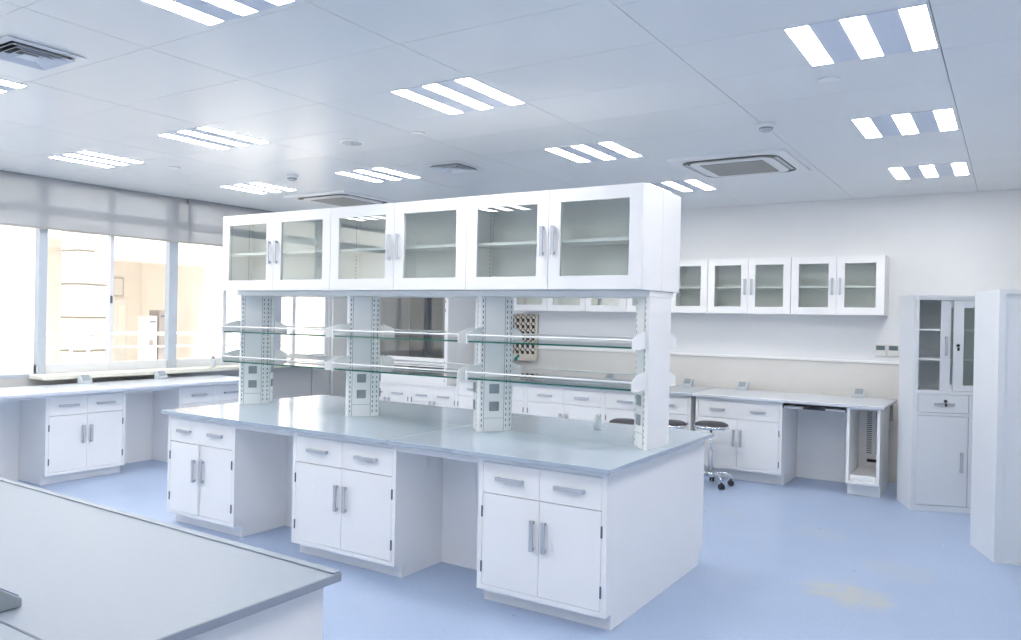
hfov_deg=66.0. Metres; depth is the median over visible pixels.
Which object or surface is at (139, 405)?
panel
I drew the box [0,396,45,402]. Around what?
rail
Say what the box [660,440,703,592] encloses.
base cabinet
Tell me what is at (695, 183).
diffuser
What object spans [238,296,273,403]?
column
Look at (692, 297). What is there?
upper cabinet
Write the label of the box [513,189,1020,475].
wall
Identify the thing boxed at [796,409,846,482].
panel
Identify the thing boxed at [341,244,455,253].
shelf
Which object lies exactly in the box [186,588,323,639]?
base cabinet
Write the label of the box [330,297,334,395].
trim
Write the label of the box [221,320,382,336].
glass shelf
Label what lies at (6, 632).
countertop
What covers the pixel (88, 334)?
railing
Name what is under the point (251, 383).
outlet
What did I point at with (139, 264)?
building
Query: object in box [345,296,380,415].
column
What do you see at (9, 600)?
socket
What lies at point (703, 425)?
stool
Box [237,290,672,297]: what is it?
beam
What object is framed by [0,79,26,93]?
recessed light
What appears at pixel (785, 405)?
keyboard tray
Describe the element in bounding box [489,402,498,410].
outlet
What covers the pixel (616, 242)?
shelf
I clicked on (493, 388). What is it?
outlet
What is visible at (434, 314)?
fume hood
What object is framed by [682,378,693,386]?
socket
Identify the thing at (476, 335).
glass shelf
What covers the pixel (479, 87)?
diffuser
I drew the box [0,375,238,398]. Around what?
countertop
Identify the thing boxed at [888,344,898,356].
thermostat
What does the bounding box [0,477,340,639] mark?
countertop
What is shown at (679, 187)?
diffuser
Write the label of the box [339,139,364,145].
ceiling disc
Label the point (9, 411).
panel
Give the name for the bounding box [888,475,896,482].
baseboard
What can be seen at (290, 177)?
smoke detector
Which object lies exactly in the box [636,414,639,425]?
outlet
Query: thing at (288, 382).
wall
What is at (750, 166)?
grille
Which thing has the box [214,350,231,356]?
ground
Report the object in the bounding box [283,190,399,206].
air conditioner
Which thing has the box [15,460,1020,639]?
floor
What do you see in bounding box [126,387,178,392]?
rail
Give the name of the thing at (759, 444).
base cabinet
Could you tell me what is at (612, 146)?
diffuser
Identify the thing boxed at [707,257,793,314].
upper cabinet
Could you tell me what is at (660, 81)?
ceiling
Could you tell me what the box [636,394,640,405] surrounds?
outlet
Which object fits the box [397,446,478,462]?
rail
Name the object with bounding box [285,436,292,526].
panel
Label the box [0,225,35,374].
window
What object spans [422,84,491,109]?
diffuser
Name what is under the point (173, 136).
diffuser
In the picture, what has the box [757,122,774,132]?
smoke detector
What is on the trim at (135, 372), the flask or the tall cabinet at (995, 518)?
the flask
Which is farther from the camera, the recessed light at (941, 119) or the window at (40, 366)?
the window at (40, 366)
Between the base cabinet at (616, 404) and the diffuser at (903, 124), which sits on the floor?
the base cabinet at (616, 404)
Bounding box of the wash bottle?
[593,414,601,429]
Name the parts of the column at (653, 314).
panel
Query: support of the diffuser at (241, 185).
attached to the recessed light at (255, 187)
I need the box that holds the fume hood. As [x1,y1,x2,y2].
[380,297,475,388]
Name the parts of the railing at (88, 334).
post, post, handrail, rail, post, post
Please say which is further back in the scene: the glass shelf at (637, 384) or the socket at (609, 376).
the socket at (609, 376)
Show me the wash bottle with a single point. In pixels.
(597, 424)
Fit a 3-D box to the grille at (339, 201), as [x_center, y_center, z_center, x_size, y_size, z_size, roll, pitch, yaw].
[-1.882,-1.328,8.859,0.500,0.006,0.511,1,0,33]
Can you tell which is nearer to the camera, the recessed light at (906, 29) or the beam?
the recessed light at (906, 29)
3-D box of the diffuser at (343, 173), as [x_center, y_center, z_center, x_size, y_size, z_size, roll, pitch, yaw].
[-1.419,-1.347,7.424,0.097,0.001,0.538,1,0,33]
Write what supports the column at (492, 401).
on the countertop at (618, 433)
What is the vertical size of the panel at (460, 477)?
0.780 m
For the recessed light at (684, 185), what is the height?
0.005 m
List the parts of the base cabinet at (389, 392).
drawer, drawer, door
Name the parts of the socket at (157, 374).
socket plate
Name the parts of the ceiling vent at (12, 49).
blade, blade, blade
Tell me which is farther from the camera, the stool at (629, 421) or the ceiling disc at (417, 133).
the stool at (629, 421)
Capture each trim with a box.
[29,364,288,380]
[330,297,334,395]
[538,347,898,364]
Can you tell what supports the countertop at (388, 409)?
on the base cabinet
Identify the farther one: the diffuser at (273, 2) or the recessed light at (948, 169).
the recessed light at (948, 169)
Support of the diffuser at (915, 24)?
attached to the recessed light at (906, 29)
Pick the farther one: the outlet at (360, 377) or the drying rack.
the drying rack
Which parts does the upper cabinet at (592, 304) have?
door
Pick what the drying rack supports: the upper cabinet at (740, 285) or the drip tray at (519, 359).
the drip tray at (519, 359)
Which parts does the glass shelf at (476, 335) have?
glass, guard rail, guard rail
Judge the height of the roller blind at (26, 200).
0.516 m
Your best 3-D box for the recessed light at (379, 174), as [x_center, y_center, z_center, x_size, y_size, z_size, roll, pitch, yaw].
[-1.227,-1.345,7.301,0.560,0.005,0.550,1,0,33]
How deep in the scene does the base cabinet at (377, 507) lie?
4.91 m
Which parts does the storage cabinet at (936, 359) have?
door, drawer, handle, handle, sliding door, handle, sliding door, door, drawer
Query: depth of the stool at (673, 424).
7.62 m
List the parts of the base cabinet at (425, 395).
door, drawer, drawer, door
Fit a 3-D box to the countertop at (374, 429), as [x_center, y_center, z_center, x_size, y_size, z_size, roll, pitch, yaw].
[-1.458,0.707,5.582,2.211,0.026,0.777,1,0,33]
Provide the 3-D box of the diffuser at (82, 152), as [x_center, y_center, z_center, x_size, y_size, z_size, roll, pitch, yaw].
[-3.393,-1.383,6.692,0.097,0.001,0.518,1,0,33]
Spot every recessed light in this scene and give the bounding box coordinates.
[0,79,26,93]
[49,150,142,167]
[143,0,295,25]
[158,126,267,148]
[220,182,294,193]
[335,167,420,181]
[391,77,524,113]
[545,141,641,162]
[647,179,714,191]
[784,4,937,65]
[851,108,957,137]
[888,162,968,179]
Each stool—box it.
[609,418,633,424]
[669,419,687,428]
[693,421,733,489]
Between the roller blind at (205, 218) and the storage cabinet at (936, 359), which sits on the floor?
the storage cabinet at (936, 359)
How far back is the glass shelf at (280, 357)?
6.09 m
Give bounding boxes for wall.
[0,297,346,398]
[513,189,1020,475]
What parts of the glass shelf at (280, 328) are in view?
glass, guard rail, guard rail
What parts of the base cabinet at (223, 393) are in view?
drawer, door, handle, door, drawer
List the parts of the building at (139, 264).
door, door pane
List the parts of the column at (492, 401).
panel, panel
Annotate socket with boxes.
[0,588,21,611]
[77,375,92,383]
[154,371,167,378]
[605,374,615,378]
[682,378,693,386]
[736,382,748,389]
[853,388,865,397]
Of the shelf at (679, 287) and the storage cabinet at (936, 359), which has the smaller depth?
the storage cabinet at (936, 359)
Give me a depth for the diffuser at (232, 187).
8.30 m
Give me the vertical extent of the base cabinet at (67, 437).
0.824 m
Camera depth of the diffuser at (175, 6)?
3.40 m
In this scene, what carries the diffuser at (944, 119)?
attached to the recessed light at (941, 119)
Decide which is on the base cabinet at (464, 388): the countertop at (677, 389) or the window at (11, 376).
the countertop at (677, 389)
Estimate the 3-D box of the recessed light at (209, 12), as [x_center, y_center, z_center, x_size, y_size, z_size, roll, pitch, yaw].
[-1.282,-1.333,3.171,0.560,0.005,0.580,1,0,33]
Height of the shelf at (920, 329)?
0.016 m
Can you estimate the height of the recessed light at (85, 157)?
0.005 m
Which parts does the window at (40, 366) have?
post, post, post, frame, post, post, post, post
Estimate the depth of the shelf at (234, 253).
6.10 m
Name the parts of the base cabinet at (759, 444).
handle, door, handle, drawer, handle, handle, door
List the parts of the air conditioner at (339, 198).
panel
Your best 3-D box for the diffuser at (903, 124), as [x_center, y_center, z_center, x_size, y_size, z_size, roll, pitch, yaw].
[2.556,-1.262,5.085,0.097,0.001,0.568,1,0,33]
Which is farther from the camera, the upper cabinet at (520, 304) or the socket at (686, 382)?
the upper cabinet at (520, 304)
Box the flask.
[211,356,215,366]
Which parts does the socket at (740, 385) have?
socket plate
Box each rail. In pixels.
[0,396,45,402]
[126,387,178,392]
[236,424,292,435]
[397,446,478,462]
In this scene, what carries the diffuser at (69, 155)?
attached to the recessed light at (85, 157)
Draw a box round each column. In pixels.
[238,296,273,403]
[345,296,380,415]
[473,296,513,431]
[634,297,670,450]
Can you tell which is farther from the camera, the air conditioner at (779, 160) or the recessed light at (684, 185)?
the recessed light at (684, 185)
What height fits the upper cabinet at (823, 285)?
0.595 m
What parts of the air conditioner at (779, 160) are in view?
panel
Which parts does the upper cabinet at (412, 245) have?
door, handle, handle, door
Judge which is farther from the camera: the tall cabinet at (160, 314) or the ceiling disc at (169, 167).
the tall cabinet at (160, 314)
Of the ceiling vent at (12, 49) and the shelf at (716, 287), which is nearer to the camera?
the ceiling vent at (12, 49)
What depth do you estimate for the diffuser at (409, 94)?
4.75 m
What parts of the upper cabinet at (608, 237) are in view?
door, handle, handle, door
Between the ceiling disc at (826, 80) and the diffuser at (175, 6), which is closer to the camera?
the diffuser at (175, 6)
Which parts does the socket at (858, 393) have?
socket plate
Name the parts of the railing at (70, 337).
rail, handrail, post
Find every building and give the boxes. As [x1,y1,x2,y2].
[34,230,312,363]
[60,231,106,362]
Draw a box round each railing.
[33,333,73,363]
[85,332,315,361]
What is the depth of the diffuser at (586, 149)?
6.11 m
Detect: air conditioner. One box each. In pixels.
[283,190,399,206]
[666,148,809,179]
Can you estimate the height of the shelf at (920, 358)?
0.016 m
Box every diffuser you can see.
[0,80,23,87]
[49,156,111,167]
[65,154,127,165]
[79,151,141,162]
[144,0,221,24]
[159,134,227,148]
[179,130,246,146]
[198,127,266,143]
[205,0,256,15]
[221,186,263,193]
[237,184,279,191]
[251,183,293,190]
[267,0,293,4]
[338,172,381,181]
[356,170,400,179]
[375,168,419,177]
[393,90,462,113]
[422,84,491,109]
[455,78,522,104]
[545,148,588,161]
[572,145,614,159]
[599,142,639,156]
[664,182,691,191]
[687,180,713,189]
[785,26,832,65]
[840,16,882,58]
[853,118,881,137]
[889,168,908,178]
[892,114,917,134]
[899,5,936,50]
[920,165,937,176]
[934,109,956,130]
[952,163,968,174]
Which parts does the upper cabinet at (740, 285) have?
door, handle, handle, door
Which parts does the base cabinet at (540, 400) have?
door, drawer, drawer, door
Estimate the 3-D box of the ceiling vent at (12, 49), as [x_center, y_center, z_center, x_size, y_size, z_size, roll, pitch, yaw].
[-2.454,-1.348,4.008,0.380,0.026,0.380,1,0,33]
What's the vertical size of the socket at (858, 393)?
0.087 m
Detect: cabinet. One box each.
[19,390,125,484]
[137,315,156,359]
[149,310,164,359]
[152,382,238,461]
[167,415,286,536]
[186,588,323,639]
[222,208,336,290]
[291,432,442,577]
[330,197,476,290]
[379,383,409,402]
[410,385,455,407]
[456,380,525,413]
[466,183,662,290]
[476,455,662,630]
[514,298,585,311]
[525,384,603,421]
[586,298,636,311]
[603,390,695,430]
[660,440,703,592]
[671,259,714,313]
[695,396,797,484]
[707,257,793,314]
[791,255,889,315]
[845,405,892,497]
[897,295,974,513]
[970,290,1020,564]
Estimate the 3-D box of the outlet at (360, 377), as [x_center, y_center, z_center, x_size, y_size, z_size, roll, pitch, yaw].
[-1.082,0.424,5.715,0.064,0.060,0.009,1,0,-16]
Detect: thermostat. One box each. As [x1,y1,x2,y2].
[875,344,885,355]
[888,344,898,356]
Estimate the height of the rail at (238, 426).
0.046 m
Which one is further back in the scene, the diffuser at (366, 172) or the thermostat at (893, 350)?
the thermostat at (893, 350)
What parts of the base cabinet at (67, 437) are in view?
door, drawer, handle, handle, handle, door, drawer, handle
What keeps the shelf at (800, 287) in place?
attached to the upper cabinet at (823, 285)
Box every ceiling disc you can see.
[168,166,180,168]
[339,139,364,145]
[411,131,424,135]
[818,76,839,83]
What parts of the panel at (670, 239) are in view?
door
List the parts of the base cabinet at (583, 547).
handle, door, drawer, handle, handle, handle, door, drawer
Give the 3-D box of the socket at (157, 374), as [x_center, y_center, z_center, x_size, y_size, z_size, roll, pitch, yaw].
[-3.792,0.596,8.536,0.080,0.087,0.110,1,0,33]
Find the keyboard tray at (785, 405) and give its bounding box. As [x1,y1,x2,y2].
[783,403,846,412]
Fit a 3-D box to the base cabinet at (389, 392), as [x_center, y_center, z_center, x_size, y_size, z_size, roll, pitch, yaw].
[-1.409,1.182,10.665,0.742,0.695,0.826,1,0,33]
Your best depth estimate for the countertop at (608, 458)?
4.46 m
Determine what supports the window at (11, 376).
in the wall at (288, 382)
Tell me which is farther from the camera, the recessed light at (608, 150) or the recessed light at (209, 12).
the recessed light at (608, 150)
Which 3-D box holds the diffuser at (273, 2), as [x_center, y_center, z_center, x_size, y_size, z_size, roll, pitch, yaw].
[-1.091,-1.327,3.048,0.097,0.001,0.568,1,0,33]
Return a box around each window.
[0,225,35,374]
[0,373,33,378]
[33,228,328,373]
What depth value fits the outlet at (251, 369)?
6.35 m
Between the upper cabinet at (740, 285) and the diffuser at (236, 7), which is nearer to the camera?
the diffuser at (236, 7)
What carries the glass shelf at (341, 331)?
attached to the column at (362, 390)
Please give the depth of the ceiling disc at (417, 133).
5.57 m
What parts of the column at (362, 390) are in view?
panel, panel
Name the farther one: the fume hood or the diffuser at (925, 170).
the fume hood
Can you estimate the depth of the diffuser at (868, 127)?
5.17 m
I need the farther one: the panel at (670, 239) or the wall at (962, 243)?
the wall at (962, 243)
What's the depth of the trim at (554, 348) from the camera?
8.75 m
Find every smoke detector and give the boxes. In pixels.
[286,174,297,180]
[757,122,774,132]
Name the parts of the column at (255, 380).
panel, panel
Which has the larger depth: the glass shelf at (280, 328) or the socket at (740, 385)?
the socket at (740, 385)
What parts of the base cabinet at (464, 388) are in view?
drawer, door, door, drawer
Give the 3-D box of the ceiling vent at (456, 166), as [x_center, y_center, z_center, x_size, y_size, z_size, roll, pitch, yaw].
[-0.493,-1.319,6.826,0.380,0.026,0.380,1,0,33]
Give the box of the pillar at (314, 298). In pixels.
[312,297,316,353]
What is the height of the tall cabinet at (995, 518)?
1.842 m
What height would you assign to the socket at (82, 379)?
0.087 m
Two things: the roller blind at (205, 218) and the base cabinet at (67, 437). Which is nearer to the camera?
the base cabinet at (67, 437)
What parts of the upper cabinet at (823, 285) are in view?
door, handle, handle, door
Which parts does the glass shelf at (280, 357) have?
guard rail, glass, guard rail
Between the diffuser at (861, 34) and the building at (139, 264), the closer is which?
the diffuser at (861, 34)
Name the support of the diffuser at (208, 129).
attached to the recessed light at (204, 135)
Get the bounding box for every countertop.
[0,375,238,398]
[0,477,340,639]
[0,623,36,639]
[161,403,461,443]
[267,395,525,425]
[387,426,667,474]
[454,378,716,395]
[466,415,713,452]
[692,388,896,409]
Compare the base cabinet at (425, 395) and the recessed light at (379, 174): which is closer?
the recessed light at (379, 174)
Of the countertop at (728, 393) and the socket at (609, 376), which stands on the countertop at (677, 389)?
the socket at (609, 376)
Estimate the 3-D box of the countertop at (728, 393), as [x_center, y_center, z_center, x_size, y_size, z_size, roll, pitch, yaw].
[2.853,0.783,7.934,1.790,0.026,0.915,1,0,33]
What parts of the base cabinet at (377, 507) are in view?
handle, door, drawer, handle, handle, handle, door, drawer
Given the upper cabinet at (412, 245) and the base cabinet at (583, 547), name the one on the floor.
the base cabinet at (583, 547)
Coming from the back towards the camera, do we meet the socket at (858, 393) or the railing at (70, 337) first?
the railing at (70, 337)
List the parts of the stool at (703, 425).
seat, leg, leg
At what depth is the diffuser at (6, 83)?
4.56 m
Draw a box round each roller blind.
[0,170,188,243]
[187,199,274,246]
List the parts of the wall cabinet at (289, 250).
door, handle, handle, door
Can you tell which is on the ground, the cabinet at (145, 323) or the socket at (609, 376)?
the cabinet at (145, 323)
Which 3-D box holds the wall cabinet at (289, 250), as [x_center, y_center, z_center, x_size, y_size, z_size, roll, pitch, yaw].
[-1.707,-0.514,6.009,1.186,0.585,0.315,1,0,33]
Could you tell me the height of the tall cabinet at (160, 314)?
1.620 m
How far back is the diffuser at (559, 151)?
6.21 m
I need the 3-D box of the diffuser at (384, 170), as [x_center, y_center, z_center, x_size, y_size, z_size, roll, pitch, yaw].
[-1.036,-1.339,7.179,0.097,0.001,0.538,1,0,33]
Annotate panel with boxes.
[0,401,19,480]
[125,391,152,463]
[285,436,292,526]
[441,458,478,569]
[660,190,680,292]
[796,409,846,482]
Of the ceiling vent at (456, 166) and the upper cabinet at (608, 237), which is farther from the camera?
the ceiling vent at (456, 166)
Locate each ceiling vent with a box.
[0,35,86,70]
[423,161,482,173]
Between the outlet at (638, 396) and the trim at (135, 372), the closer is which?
the outlet at (638, 396)
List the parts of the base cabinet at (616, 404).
door, drawer, handle, drawer, door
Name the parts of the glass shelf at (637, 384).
glass, guard rail, guard rail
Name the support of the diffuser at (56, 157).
attached to the recessed light at (85, 157)
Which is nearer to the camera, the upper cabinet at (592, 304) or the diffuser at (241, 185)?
the diffuser at (241, 185)
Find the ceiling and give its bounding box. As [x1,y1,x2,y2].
[0,0,1020,211]
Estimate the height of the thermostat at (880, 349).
0.122 m
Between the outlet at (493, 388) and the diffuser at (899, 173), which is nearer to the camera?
the outlet at (493, 388)
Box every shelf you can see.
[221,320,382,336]
[221,348,381,369]
[231,250,321,257]
[331,324,474,342]
[331,354,473,379]
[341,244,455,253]
[465,327,676,349]
[465,362,675,392]
[479,237,628,248]
[679,287,700,288]
[715,286,782,288]
[799,286,875,288]
[919,328,973,331]
[919,357,973,360]
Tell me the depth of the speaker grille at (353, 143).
5.91 m
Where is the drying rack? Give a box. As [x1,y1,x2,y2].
[513,314,538,360]
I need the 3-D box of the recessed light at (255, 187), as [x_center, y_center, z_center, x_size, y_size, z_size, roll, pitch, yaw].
[-2.629,-1.375,8.209,0.560,0.005,0.530,1,0,33]
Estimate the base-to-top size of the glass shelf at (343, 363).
0.100 m
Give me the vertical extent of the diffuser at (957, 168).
0.001 m
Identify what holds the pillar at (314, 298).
on the ground
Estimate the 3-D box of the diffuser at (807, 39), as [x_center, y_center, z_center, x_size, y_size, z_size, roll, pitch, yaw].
[1.409,-1.280,3.694,0.097,0.001,0.568,1,0,33]
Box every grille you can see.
[311,197,375,206]
[342,141,361,145]
[700,160,778,175]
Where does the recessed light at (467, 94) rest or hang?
in the ceiling
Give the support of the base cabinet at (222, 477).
on the floor
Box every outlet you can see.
[248,366,256,373]
[248,380,256,387]
[357,374,365,381]
[357,390,365,397]
[489,384,498,392]
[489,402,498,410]
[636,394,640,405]
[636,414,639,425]
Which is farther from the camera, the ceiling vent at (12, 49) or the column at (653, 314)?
the column at (653, 314)
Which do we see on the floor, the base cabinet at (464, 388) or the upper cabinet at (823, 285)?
the base cabinet at (464, 388)
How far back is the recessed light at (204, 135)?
5.87 m
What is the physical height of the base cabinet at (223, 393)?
0.824 m
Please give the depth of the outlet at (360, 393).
5.71 m
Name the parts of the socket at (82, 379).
socket plate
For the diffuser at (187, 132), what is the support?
attached to the recessed light at (204, 135)
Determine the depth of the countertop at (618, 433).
5.19 m
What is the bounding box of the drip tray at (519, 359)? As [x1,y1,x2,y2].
[513,358,536,360]
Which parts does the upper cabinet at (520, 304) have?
door, door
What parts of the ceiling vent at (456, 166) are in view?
frame, blade, blade, blade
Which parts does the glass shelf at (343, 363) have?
guard rail, glass, guard rail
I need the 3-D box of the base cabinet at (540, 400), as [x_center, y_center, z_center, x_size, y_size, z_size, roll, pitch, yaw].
[0.813,1.165,9.246,1.000,0.824,0.876,1,0,33]
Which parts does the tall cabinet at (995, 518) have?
door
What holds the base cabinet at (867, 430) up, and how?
on the floor
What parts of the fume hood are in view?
panel, sash, air foil panel, panel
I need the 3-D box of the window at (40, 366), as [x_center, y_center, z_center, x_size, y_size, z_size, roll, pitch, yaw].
[-3.661,-0.406,9.500,0.106,1.990,3.950,1,0,33]
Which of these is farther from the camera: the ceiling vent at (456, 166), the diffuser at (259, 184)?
the diffuser at (259, 184)
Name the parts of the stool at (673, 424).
seat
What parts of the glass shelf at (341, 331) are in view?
glass, guard rail, guard rail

